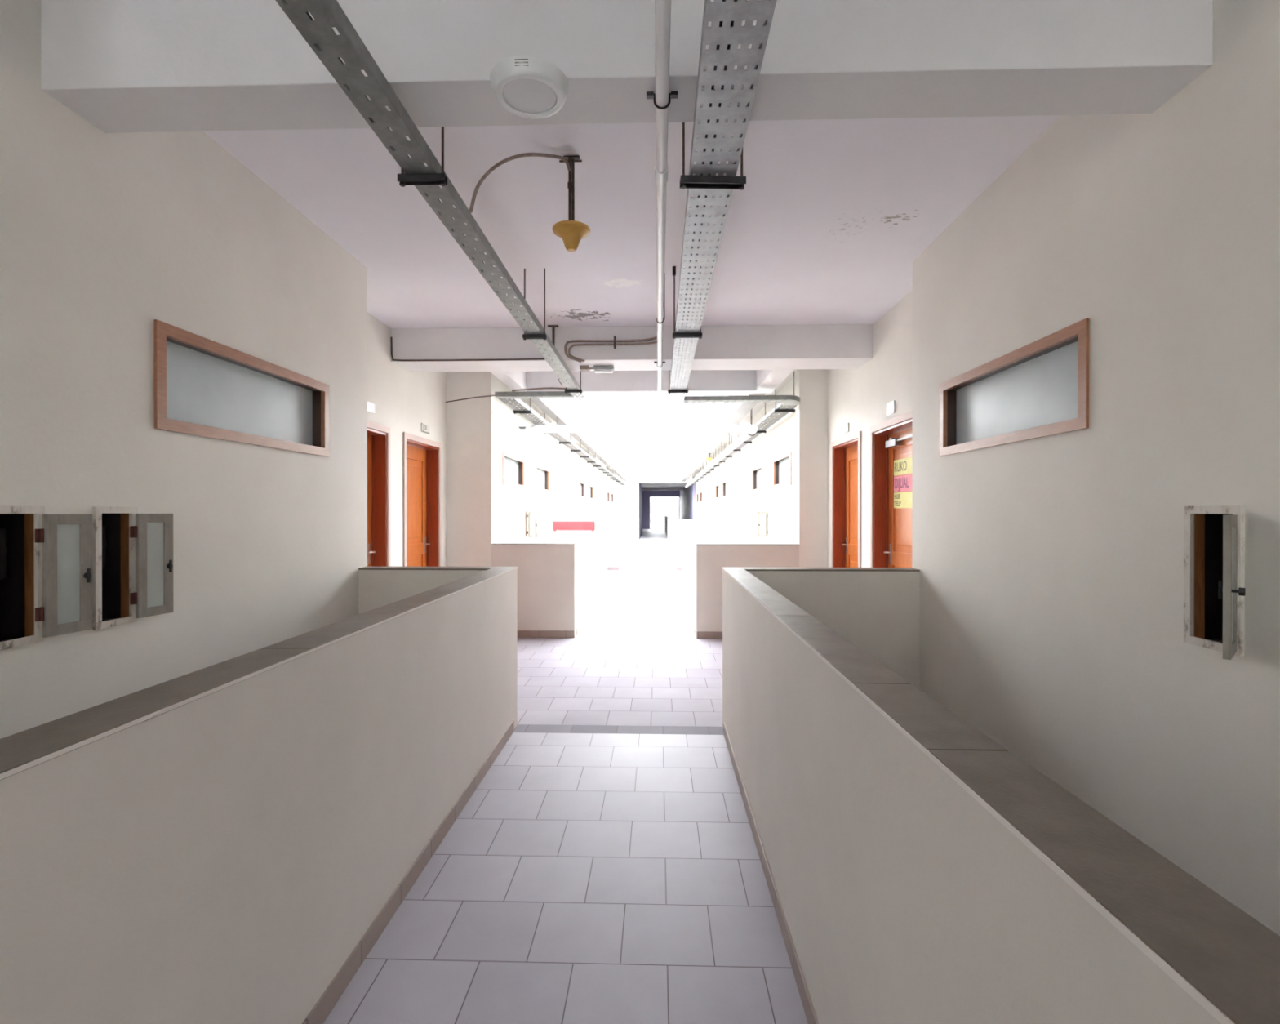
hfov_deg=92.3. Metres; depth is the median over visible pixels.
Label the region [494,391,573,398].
cable tray
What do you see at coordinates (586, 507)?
wall
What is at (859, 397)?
wall
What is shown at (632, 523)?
half wall
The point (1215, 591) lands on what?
meter box
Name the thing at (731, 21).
cable
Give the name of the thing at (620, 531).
half wall
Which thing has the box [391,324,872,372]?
ceiling beam
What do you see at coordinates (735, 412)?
beam
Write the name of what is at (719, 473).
wall
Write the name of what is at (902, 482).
poster
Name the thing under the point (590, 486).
window
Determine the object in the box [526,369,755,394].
ceiling beam
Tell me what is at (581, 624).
baseboard
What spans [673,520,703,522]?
parapet wall cross right fourth
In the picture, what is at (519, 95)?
diffuser
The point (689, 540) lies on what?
half wall
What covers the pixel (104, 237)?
wall
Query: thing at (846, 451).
door
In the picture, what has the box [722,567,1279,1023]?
wall
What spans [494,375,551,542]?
wall
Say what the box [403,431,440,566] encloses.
door
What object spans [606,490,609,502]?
window
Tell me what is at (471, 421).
column
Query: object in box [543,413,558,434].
hanger
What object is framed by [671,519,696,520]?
parapet wall cross right fifth
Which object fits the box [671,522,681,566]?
parapet wall right third
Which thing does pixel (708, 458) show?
pendant lamp
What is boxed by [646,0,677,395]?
ceiling pipe
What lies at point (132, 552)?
meter box
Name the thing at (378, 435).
door
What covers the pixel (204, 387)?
window
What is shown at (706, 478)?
wall
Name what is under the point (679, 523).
parapet wall cross right third
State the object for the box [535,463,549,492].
window
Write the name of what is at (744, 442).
hanger
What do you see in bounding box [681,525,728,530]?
half wall
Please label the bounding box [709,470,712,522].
wall
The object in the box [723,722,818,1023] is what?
baseboard
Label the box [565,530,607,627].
half wall
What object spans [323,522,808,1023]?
floor
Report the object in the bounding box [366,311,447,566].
wall
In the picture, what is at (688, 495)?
wall
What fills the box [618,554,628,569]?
baseboard
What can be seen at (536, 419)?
cable tray
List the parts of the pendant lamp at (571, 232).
stem, lamp shade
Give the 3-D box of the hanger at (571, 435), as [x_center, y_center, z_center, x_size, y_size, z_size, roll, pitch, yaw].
[-1.271,-1.436,12.180,0.210,0.486,0.050,0,0,2]
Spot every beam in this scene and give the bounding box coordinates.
[40,0,1213,133]
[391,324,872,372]
[528,398,627,481]
[613,476,693,483]
[641,483,687,486]
[680,392,766,481]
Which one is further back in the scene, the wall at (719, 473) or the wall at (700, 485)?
the wall at (700, 485)
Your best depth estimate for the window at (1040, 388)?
2.92 m
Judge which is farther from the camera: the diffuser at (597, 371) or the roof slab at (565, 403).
the roof slab at (565, 403)
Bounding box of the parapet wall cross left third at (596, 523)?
[595,522,622,525]
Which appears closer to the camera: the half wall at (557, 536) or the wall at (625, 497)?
the half wall at (557, 536)
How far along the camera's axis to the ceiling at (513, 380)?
6.52 m
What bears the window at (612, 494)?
in the wall at (609, 486)
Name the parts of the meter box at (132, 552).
box frame, door frame, pane, knob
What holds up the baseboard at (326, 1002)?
attached to the wall at (212, 844)
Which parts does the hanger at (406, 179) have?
rod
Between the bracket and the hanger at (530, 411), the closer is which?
the bracket
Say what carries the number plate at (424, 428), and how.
attached to the wall at (403, 399)
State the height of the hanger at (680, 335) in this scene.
0.486 m
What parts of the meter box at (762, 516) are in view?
pane, box frame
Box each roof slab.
[524,398,627,476]
[680,368,796,476]
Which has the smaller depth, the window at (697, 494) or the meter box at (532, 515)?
the meter box at (532, 515)
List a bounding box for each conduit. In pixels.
[390,336,545,361]
[469,152,570,213]
[511,386,567,391]
[564,335,657,362]
[568,341,657,361]
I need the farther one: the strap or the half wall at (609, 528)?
the half wall at (609, 528)
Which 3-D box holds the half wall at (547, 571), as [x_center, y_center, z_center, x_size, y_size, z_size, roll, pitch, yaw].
[-1.221,2.498,7.086,0.955,4.270,0.142,0,0,2]
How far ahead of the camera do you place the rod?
6.77 m
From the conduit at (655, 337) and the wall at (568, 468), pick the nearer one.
the conduit at (655, 337)
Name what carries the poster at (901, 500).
attached to the door at (891, 439)
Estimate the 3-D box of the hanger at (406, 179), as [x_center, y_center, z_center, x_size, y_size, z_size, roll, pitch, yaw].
[-0.778,-1.412,2.199,0.170,0.486,0.030,0,0,2]
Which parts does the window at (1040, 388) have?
pane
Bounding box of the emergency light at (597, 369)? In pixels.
[593,365,613,373]
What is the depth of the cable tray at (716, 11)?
1.95 m
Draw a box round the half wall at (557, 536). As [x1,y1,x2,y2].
[551,530,599,542]
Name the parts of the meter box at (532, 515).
box frame, pane, door frame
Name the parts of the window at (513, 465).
pane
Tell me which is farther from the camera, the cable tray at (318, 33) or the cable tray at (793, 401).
the cable tray at (793, 401)
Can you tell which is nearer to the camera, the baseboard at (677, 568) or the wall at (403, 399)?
the wall at (403, 399)
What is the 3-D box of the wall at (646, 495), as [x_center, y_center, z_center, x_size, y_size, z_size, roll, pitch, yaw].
[1.439,-0.215,48.048,6.000,3.100,0.140,0,0,2]
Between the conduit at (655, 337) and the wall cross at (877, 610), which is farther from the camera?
the conduit at (655, 337)
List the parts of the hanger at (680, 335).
rod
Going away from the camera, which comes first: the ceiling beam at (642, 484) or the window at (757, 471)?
the window at (757, 471)
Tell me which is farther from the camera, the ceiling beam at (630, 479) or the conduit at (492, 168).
the ceiling beam at (630, 479)
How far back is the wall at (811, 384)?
6.91 m
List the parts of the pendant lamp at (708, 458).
lamp shade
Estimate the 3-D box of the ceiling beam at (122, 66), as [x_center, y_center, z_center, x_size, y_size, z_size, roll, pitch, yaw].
[-0.089,-1.505,2.030,3.660,0.300,0.230,0,0,2]
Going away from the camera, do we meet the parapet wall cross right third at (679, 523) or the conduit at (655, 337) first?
the conduit at (655, 337)
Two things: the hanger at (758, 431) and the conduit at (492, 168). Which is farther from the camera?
the hanger at (758, 431)
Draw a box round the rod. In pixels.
[445,395,494,402]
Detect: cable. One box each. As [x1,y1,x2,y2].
[306,12,577,395]
[672,0,725,397]
[675,0,737,399]
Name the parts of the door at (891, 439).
handle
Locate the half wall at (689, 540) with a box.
[681,530,706,627]
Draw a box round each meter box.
[0,505,92,650]
[92,506,173,630]
[524,509,537,538]
[757,509,768,537]
[1183,505,1245,659]
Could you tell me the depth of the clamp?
5.48 m
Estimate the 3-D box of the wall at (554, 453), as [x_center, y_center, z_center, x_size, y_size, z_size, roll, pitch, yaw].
[-2.107,1.468,13.172,0.160,6.300,3.600,0,0,2]
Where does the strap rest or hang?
attached to the roof slab at (731, 437)
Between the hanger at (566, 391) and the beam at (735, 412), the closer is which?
the hanger at (566, 391)
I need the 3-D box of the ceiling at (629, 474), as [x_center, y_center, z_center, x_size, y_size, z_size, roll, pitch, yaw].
[1.167,-1.843,38.978,10.000,0.200,18.000,0,0,2]
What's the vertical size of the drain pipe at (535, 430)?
0.128 m
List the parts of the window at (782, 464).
pane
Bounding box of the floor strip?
[513,724,723,734]
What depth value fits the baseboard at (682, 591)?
8.43 m
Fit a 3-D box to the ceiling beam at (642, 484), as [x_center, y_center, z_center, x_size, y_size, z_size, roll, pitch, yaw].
[0.792,-1.584,35.138,4.320,0.300,0.300,0,0,2]
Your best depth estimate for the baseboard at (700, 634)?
6.94 m
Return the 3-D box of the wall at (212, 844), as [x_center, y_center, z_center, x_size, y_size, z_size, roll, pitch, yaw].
[-0.966,2.510,1.976,0.144,4.270,4.380,0,0,2]
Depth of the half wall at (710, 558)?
6.95 m
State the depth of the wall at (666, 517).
35.47 m
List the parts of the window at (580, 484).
pane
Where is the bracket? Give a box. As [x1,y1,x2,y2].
[547,324,558,346]
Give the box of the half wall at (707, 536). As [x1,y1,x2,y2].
[688,530,750,543]
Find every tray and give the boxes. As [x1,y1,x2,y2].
[275,0,584,397]
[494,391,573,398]
[497,398,626,485]
[668,0,776,402]
[683,395,787,402]
[689,395,799,485]
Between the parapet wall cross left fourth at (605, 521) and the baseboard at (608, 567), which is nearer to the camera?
the baseboard at (608, 567)
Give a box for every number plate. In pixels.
[367,400,374,413]
[421,422,429,433]
[843,422,848,433]
[886,400,895,415]
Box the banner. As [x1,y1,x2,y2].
[552,520,595,530]
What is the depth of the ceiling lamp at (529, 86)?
1.90 m
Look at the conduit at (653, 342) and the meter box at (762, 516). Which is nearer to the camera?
the conduit at (653, 342)
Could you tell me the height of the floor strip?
0.200 m
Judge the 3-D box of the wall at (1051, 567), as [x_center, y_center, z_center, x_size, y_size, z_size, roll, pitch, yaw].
[1.817,1.496,1.885,0.160,6.300,4.370,0,0,2]
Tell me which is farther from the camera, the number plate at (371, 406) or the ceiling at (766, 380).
the ceiling at (766, 380)
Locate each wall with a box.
[0,0,367,738]
[0,566,517,1023]
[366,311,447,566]
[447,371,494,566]
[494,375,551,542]
[551,437,559,530]
[559,442,577,520]
[577,444,595,520]
[595,466,605,522]
[605,466,613,520]
[613,482,638,540]
[638,483,642,539]
[642,490,679,528]
[650,497,671,522]
[664,515,670,537]
[671,476,696,519]
[696,466,703,520]
[703,466,709,522]
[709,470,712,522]
[712,443,727,525]
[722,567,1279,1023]
[727,442,737,530]
[737,436,750,531]
[750,374,796,543]
[796,368,827,567]
[826,289,912,567]
[911,0,1279,935]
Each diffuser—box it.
[502,78,555,112]
[594,368,613,373]
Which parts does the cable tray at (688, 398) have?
rail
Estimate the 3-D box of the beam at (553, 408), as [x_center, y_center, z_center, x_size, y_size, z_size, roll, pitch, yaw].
[-1.014,-1.575,18.590,0.140,0.240,22.890,0,0,2]
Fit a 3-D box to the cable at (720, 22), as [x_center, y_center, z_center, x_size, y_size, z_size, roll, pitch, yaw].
[0.211,-1.216,1.792,0.026,0.021,9.800,0,0,2]
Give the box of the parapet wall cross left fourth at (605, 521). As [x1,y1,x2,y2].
[604,520,628,546]
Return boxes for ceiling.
[204,115,1060,328]
[490,371,526,391]
[626,472,680,476]
[642,486,683,490]
[754,368,794,392]
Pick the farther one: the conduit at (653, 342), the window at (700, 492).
the window at (700, 492)
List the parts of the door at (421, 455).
handle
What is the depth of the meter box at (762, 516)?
9.34 m
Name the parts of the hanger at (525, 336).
rod, rod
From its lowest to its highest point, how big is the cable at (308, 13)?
0.022 m
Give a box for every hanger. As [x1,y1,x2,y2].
[397,126,447,186]
[513,398,531,413]
[522,267,546,340]
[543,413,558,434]
[559,432,571,444]
[564,370,582,393]
[570,435,581,451]
[667,370,688,393]
[672,266,702,338]
[680,122,746,190]
[737,423,751,443]
[750,402,766,432]
[773,371,795,412]
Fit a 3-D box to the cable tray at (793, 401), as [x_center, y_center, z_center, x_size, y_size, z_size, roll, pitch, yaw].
[2.041,-1.268,18.044,0.201,0.051,22.800,0,0,2]
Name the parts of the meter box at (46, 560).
box frame, door frame, pane, knob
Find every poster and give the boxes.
[893,456,911,475]
[893,474,911,492]
[893,491,911,507]
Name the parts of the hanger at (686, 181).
rod, rod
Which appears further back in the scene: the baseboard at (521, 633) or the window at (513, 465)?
the window at (513, 465)
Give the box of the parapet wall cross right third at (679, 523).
[676,522,712,525]
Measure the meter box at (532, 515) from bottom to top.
0.433 m
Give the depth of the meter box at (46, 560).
1.96 m
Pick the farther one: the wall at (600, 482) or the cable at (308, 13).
the wall at (600, 482)
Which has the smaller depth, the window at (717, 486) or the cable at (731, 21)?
the cable at (731, 21)
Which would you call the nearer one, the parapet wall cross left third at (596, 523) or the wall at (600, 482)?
the parapet wall cross left third at (596, 523)
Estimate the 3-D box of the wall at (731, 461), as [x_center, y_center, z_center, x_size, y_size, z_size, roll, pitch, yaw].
[2.317,-0.036,14.907,0.380,3.300,0.140,0,0,2]
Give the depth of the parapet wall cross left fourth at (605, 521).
22.83 m
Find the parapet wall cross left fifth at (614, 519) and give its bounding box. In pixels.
[613,519,631,520]
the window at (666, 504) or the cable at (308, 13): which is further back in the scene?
the window at (666, 504)
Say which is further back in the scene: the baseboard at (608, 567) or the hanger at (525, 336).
the baseboard at (608, 567)
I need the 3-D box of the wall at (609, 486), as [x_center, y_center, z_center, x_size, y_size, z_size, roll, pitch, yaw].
[-1.310,1.440,25.074,0.160,6.300,4.160,0,0,2]
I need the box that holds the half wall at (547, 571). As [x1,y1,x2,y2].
[491,542,576,636]
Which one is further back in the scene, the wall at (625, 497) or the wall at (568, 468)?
the wall at (625, 497)
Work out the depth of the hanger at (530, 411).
7.37 m
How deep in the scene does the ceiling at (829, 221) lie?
3.40 m
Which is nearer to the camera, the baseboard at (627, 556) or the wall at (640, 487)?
the baseboard at (627, 556)
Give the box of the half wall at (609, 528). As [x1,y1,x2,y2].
[595,525,613,566]
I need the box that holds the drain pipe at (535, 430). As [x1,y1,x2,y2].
[524,423,757,487]
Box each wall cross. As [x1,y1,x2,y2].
[358,565,495,614]
[742,567,919,688]
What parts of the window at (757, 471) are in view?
pane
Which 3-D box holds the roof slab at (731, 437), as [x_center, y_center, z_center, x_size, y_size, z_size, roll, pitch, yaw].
[3.604,-1.769,18.451,3.900,0.150,22.890,0,0,2]
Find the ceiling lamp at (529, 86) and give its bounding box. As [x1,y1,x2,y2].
[489,55,568,118]
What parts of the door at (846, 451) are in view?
handle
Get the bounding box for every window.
[154,319,328,456]
[502,451,524,488]
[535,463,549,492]
[577,480,584,497]
[588,484,593,499]
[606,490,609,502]
[611,492,613,502]
[653,502,668,515]
[696,492,698,502]
[699,490,702,502]
[715,483,719,499]
[722,480,726,497]
[751,463,763,492]
[773,450,791,488]
[939,318,1088,456]
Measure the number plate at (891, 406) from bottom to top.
0.100 m
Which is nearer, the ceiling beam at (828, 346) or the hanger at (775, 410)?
the ceiling beam at (828, 346)
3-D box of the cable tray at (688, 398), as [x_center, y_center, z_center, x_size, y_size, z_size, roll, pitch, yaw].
[1.042,-1.241,6.749,1.120,0.051,0.160,0,0,2]
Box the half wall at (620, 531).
[613,522,627,566]
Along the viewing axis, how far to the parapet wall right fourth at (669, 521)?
23.16 m
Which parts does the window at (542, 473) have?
pane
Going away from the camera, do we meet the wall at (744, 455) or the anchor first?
the anchor
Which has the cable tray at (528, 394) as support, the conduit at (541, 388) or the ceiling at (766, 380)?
the conduit at (541, 388)
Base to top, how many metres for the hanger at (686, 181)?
0.486 m
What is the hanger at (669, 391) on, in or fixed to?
hanging from the ceiling at (829, 221)
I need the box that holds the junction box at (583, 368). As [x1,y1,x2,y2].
[580,365,593,371]
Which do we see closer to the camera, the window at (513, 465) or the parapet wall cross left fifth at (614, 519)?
the window at (513, 465)
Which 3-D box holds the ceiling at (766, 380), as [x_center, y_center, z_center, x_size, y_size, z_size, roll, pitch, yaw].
[1.395,-1.516,6.478,0.200,0.300,1.180,0,0,2]
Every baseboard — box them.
[302,720,514,1023]
[517,630,574,637]
[576,584,607,635]
[607,566,618,569]
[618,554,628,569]
[675,566,681,570]
[680,584,695,635]
[696,631,722,638]
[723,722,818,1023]
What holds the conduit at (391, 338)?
attached to the ceiling beam at (828, 346)
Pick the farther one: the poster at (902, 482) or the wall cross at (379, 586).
the poster at (902, 482)
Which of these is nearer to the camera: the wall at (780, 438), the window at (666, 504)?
the wall at (780, 438)
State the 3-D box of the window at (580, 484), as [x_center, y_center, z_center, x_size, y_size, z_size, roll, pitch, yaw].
[-1.577,-0.574,15.778,0.162,0.428,1.210,0,0,2]
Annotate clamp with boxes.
[613,335,616,348]
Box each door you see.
[367,420,390,566]
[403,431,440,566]
[831,431,861,567]
[870,409,912,567]
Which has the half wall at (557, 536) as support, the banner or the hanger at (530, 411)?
the banner
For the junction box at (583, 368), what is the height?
0.038 m
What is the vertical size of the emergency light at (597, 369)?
0.055 m
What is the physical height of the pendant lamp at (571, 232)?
0.436 m
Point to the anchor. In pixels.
(673, 267)
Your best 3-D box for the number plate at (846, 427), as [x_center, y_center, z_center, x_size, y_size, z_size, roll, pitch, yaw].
[2.080,-0.845,6.199,0.012,0.090,0.160,0,0,2]
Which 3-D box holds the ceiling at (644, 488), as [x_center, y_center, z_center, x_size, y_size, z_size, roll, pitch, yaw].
[0.972,-1.599,41.136,4.320,0.300,0.300,0,0,2]
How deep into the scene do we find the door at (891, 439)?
5.35 m
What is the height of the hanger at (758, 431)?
0.486 m
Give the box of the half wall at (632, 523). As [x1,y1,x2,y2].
[628,519,636,546]
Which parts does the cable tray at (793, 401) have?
rail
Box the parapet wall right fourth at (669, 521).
[667,519,673,546]
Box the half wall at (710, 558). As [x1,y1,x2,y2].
[695,542,799,636]
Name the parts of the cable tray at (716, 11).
rail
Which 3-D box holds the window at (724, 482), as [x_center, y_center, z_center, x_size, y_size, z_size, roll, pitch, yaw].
[2.216,-0.573,15.564,0.162,0.428,0.950,0,0,2]
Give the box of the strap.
[747,408,757,435]
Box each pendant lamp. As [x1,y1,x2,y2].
[552,155,590,251]
[706,453,712,462]
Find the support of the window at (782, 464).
in the wall at (780, 438)
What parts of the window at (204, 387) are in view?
pane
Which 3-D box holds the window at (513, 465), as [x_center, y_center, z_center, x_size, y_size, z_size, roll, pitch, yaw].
[-1.798,-0.556,8.416,0.162,0.428,1.220,0,0,2]
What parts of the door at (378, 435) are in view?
handle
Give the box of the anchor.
[672,266,675,275]
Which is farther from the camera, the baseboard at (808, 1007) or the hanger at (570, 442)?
the hanger at (570, 442)
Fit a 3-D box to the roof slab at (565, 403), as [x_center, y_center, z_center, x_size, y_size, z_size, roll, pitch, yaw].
[-2.693,-1.770,18.640,3.500,0.150,22.890,0,0,2]
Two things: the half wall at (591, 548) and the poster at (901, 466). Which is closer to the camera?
the poster at (901, 466)
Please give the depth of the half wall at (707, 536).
11.27 m
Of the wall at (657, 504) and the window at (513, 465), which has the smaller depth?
the window at (513, 465)

